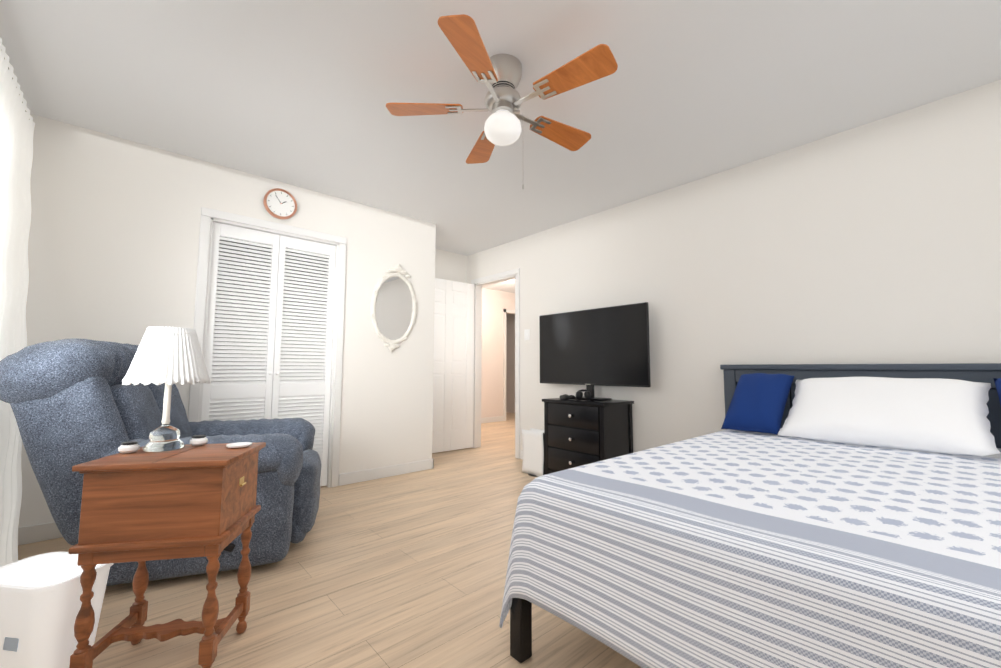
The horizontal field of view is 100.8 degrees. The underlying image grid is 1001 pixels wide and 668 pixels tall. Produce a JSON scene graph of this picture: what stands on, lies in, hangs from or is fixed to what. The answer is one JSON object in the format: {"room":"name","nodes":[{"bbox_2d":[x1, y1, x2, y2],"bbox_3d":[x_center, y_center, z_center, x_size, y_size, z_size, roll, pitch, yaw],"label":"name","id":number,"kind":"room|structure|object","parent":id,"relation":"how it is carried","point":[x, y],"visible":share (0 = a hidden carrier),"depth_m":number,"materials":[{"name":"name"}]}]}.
{"room":"bedroom","nodes":[
{"label":"bedroom","id":0,"kind":"room"},
{"bbox_2d":[18,113,435,527],"bbox_3d":[-1.754,0.017,3.231,2.830,2.440,0.100,4,-6,-42],"label":"wall","id":1,"kind":"structure","parent":0,"point":[113,241],"depth_m":2.79,"materials":[{"name":"paint"}]},
{"bbox_2d":[18,522,62,545],"bbox_3d":[-2.435,1.127,2.456,0.855,0.095,0.013,4,-6,-42],"label":"baseboard","id":2,"kind":"structure","parent":1,"relation":"attached to","point":[38,533],"depth_m":2.31,"materials":[{"name":"white paint"}]},
{"bbox_2d":[188,207,346,487],"bbox_3d":[-1.757,0.185,3.204,1.030,2.100,0.116,4,-6,-42],"label":"door frame","id":3,"kind":"structure","parent":1,"relation":"attached to","point":[208,217],"depth_m":3.31,"materials":[{"name":"white paint"}]},
{"bbox_2d":[201,222,335,486],"bbox_3d":[-1.755,0.217,3.199,0.878,2.012,0.081,4,-6,-42],"label":"closet doors","id":4,"kind":"structure","parent":1,"relation":"in","point":[268,351],"depth_m":3.20,"materials":[{"name":"white paint"}]},
{"bbox_2d":[263,188,296,218],"bbox_3d":[-1.725,-1.022,3.249,0.236,0.236,0.034,4,-6,-42],"label":"clock","id":5,"kind":"object","parent":1,"relation":"attached to","point":[279,203],"visible":1,"depth_m":3.24,"materials":[{"name":"white"}]},
{"bbox_2d":[339,458,433,485],"bbox_3d":[-0.997,1.237,3.733,0.918,0.095,0.013,4,-6,-42],"label":"baseboard","id":6,"kind":"structure","parent":1,"relation":"attached to","point":[393,470],"depth_m":3.69,"materials":[{"name":"white paint"}]},
{"bbox_2d":[370,264,416,351],"bbox_3d":[-0.980,-0.247,3.852,0.474,0.839,0.036,10,-10,-41],"label":"mirror","id":7,"kind":"object","parent":1,"relation":"attached to","point":[393,307],"visible":1,"depth_m":3.85,"materials":[{"name":"white mirror"}]},
{"bbox_2d":[18,412,640,667],"bbox_3d":[-0.086,1.365,4.305,7.300,0.060,9.300,4,-6,-42],"label":"floor","id":8,"kind":"structure","parent":0,"point":[408,570],"depth_m":1.80,"materials":[{"name":"brown wood"}]},
{"bbox_2d":[0,551,113,667],"bbox_3d":[-1.445,0.914,1.304,0.318,0.334,0.222,-1,-5,8],"label":"waste bin","id":9,"kind":"object","parent":8,"relation":"on","point":[40,602],"visible":0.81,"depth_m":1.23,"materials":[{"name":"white plastic"}]},
{"bbox_2d":[0,338,320,585],"bbox_3d":[-1.664,0.595,2.245,1.276,1.086,0.982,2,-5,-20],"label":"recliner","id":10,"kind":"object","parent":8,"relation":"on","point":[73,401],"visible":0.67,"depth_m":1.83,"materials":[{"name":"blue fabric"}]},
{"bbox_2d":[68,442,265,667],"bbox_3d":[-1.098,0.748,1.400,0.418,0.683,0.332,1,-5,-10],"label":"side table","id":11,"kind":"object","parent":8,"relation":"on","point":[140,506],"visible":1,"depth_m":1.29,"materials":[{"name":"brown wood"}]},
{"bbox_2d":[118,435,207,452],"bbox_3d":[-1.205,0.394,1.489,0.055,0.034,0.252,-4,-7,44],"label":"containers","id":12,"kind":"object","parent":11,"relation":"on","point":[134,446],"visible":1,"depth_m":1.42,"materials":[{"name":"white ceramic"}]},
{"bbox_2d":[122,327,210,451],"bbox_3d":[-1.203,0.195,1.498,0.253,0.432,0.253,4,-6,-42],"label":"lamp","id":13,"kind":"object","parent":11,"relation":"on","point":[169,357],"visible":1,"depth_m":1.44,"materials":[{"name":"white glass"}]},
{"bbox_2d":[226,442,251,447],"bbox_3d":[-0.962,0.410,1.525,0.082,0.009,0.082,4,-6,-42],"label":"dish","id":14,"kind":"object","parent":11,"relation":"on","point":[239,445],"visible":1,"depth_m":1.52,"materials":[{"name":"white ceramic"}]},
{"bbox_2d":[522,428,544,476],"bbox_3d":[0.332,1.094,3.828,0.150,0.403,0.268,4,-6,-42],"label":"game console","id":15,"kind":"object","parent":8,"relation":"on","point":[533,463],"visible":0.77,"depth_m":3.79,"materials":[{"name":"plastic"}]},
{"bbox_2d":[542,398,633,474],"bbox_3d":[0.738,0.920,3.546,0.459,0.705,0.650,4,-6,-42],"label":"nightstand","id":16,"kind":"object","parent":8,"relation":"on","point":[581,432],"visible":0.79,"depth_m":3.39,"materials":[{"name":"black paint"}]},
{"bbox_2d":[560,394,574,399],"bbox_3d":[0.583,0.552,3.629,0.101,0.039,0.148,2,-5,-22],"label":"controller","id":17,"kind":"object","parent":16,"relation":"on","point":[566,397],"visible":1,"depth_m":3.58,"materials":[{"name":"black plastic"}]},
{"bbox_2d":[576,389,590,399],"bbox_3d":[0.711,0.515,3.545,0.132,0.076,0.128,-1,23,13],"label":"headphones","id":18,"kind":"object","parent":16,"relation":"on","point":[579,394],"visible":1,"depth_m":3.50,"materials":[{"name":"black plastic"}]},
{"bbox_2d":[539,302,650,400],"bbox_3d":[0.793,0.179,3.689,0.160,0.794,1.160,4,-6,-42],"label":"tv","id":19,"kind":"object","parent":16,"relation":"on","point":[604,346],"visible":0.94,"depth_m":3.59,"materials":[{"name":"black plastic"}]},
{"bbox_2d":[499,363,1000,667],"bbox_3d":[1.367,0.606,1.560,2.217,1.005,1.740,4,-6,-42],"label":"bed","id":20,"kind":"object","parent":8,"relation":"on","point":[728,548],"visible":0.88,"depth_m":1.06,"materials":[{"name":"charcoal wood"},{"name":"white and grey patterned fabric"}]},
{"bbox_2d":[721,373,793,434],"bbox_3d":[1.568,0.406,2.522,0.300,0.168,0.500,-5,33,48],"label":"pillow","id":21,"kind":"object","parent":20,"relation":"on","point":[758,402],"visible":1,"depth_m":2.44,"materials":[{"name":"blue fabric"}]},
{"bbox_2d":[778,377,1000,458],"bbox_3d":[1.901,0.378,2.090,0.770,0.176,0.520,-5,27,48],"label":"pillow","id":22,"kind":"object","parent":20,"relation":"on","point":[940,415],"visible":1,"depth_m":1.97,"materials":[{"name":"white fabric"}]},
{"bbox_2d":[993,378,1000,405],"bbox_3d":[2.307,0.340,1.696,0.340,0.168,0.500,-5,33,48],"label":"pillow","id":23,"kind":"object","parent":20,"relation":"on","point":[997,383],"visible":1,"depth_m":1.91,"materials":[{"name":"blue fabric"}]},
{"bbox_2d":[435,249,467,282],"bbox_3d":[-1.845,0.091,4.125,3.890,2.440,0.100,4,-6,-42],"label":"wall","id":24,"kind":"structure","parent":0,"point":[451,266],"depth_m":5.22,"materials":[{"name":"paint"}]},
{"bbox_2d":[481,288,514,417],"bbox_3d":[-0.295,0.381,7.558,2.970,2.440,0.100,4,-6,-42],"label":"wall","id":25,"kind":"structure","parent":0,"point":[495,303],"depth_m":7.68,"materials":[{"name":"paint"}]},
{"bbox_2d":[481,416,503,422],"bbox_3d":[-0.664,1.516,7.061,1.930,0.095,0.013,4,-6,-42],"label":"baseboard","id":26,"kind":"structure","parent":25,"relation":"attached to","point":[498,418],"depth_m":7.51,"materials":[{"name":"white paint"}]},
{"bbox_2d":[0,0,1000,292],"bbox_3d":[-0.079,-1.126,4.513,7.300,0.060,9.300,4,-6,-42],"label":"ceiling","id":27,"kind":"structure","parent":0,"point":[298,92],"depth_m":2.14,"materials":[{"name":"paint"}]},
{"bbox_2d":[386,14,617,188],"bbox_3d":[0.039,-0.997,2.006,1.073,0.612,1.084,4,-6,-42],"label":"fan","id":28,"kind":"object","parent":27,"relation":"hanging from","point":[499,75],"visible":1,"depth_m":1.93,"materials":[{"name":"brown wood"}]},
{"bbox_2d":[467,80,1000,452],"bbox_3d":[1.420,0.033,3.313,0.100,2.440,5.460,4,-6,-42],"label":"wall","id":29,"kind":"structure","parent":0,"point":[877,242],"depth_m":2.71,"materials":[{"name":"paint"}]},
{"bbox_2d":[432,278,473,452],"bbox_3d":[-0.630,0.359,4.919,0.761,2.020,0.167,4,-6,-40],"label":"bedroom door","id":30,"kind":"structure","parent":29,"relation":"in","point":[453,383],"depth_m":4.95,"materials":[{"name":"white paint"}]},
{"bbox_2d":[471,268,519,458],"bbox_3d":[-0.038,0.334,4.929,0.132,2.100,0.880,4,-6,-42],"label":"door frame","id":31,"kind":"structure","parent":29,"relation":"attached to","point":[515,273],"depth_m":5.13,"materials":[{"name":"white paint"}]},
{"bbox_2d":[524,329,529,339],"bbox_3d":[0.287,0.008,4.506,0.012,0.120,0.080,4,-6,-42],"label":"switch plate","id":32,"kind":"object","parent":29,"relation":"attached to","point":[526,334],"visible":1,"depth_m":4.50,"materials":[{"name":"white plastic"}]},
{"bbox_3d":[-1.517,-0.187,0.771,0.100,2.440,5.560,4,-6,-42],"label":"wall","id":33,"kind":"structure","parent":0,"visible":0},
{"bbox_2d":[0,37,34,566],"bbox_3d":[-1.575,-0.122,1.081,0.231,2.325,3.206,4,-6,-42],"label":"curtain","id":34,"kind":"object","parent":33,"relation":"attached to","point":[17,124],"visible":0.79,"depth_m":2.00,"materials":[{"name":"white fabric"}]}
]}

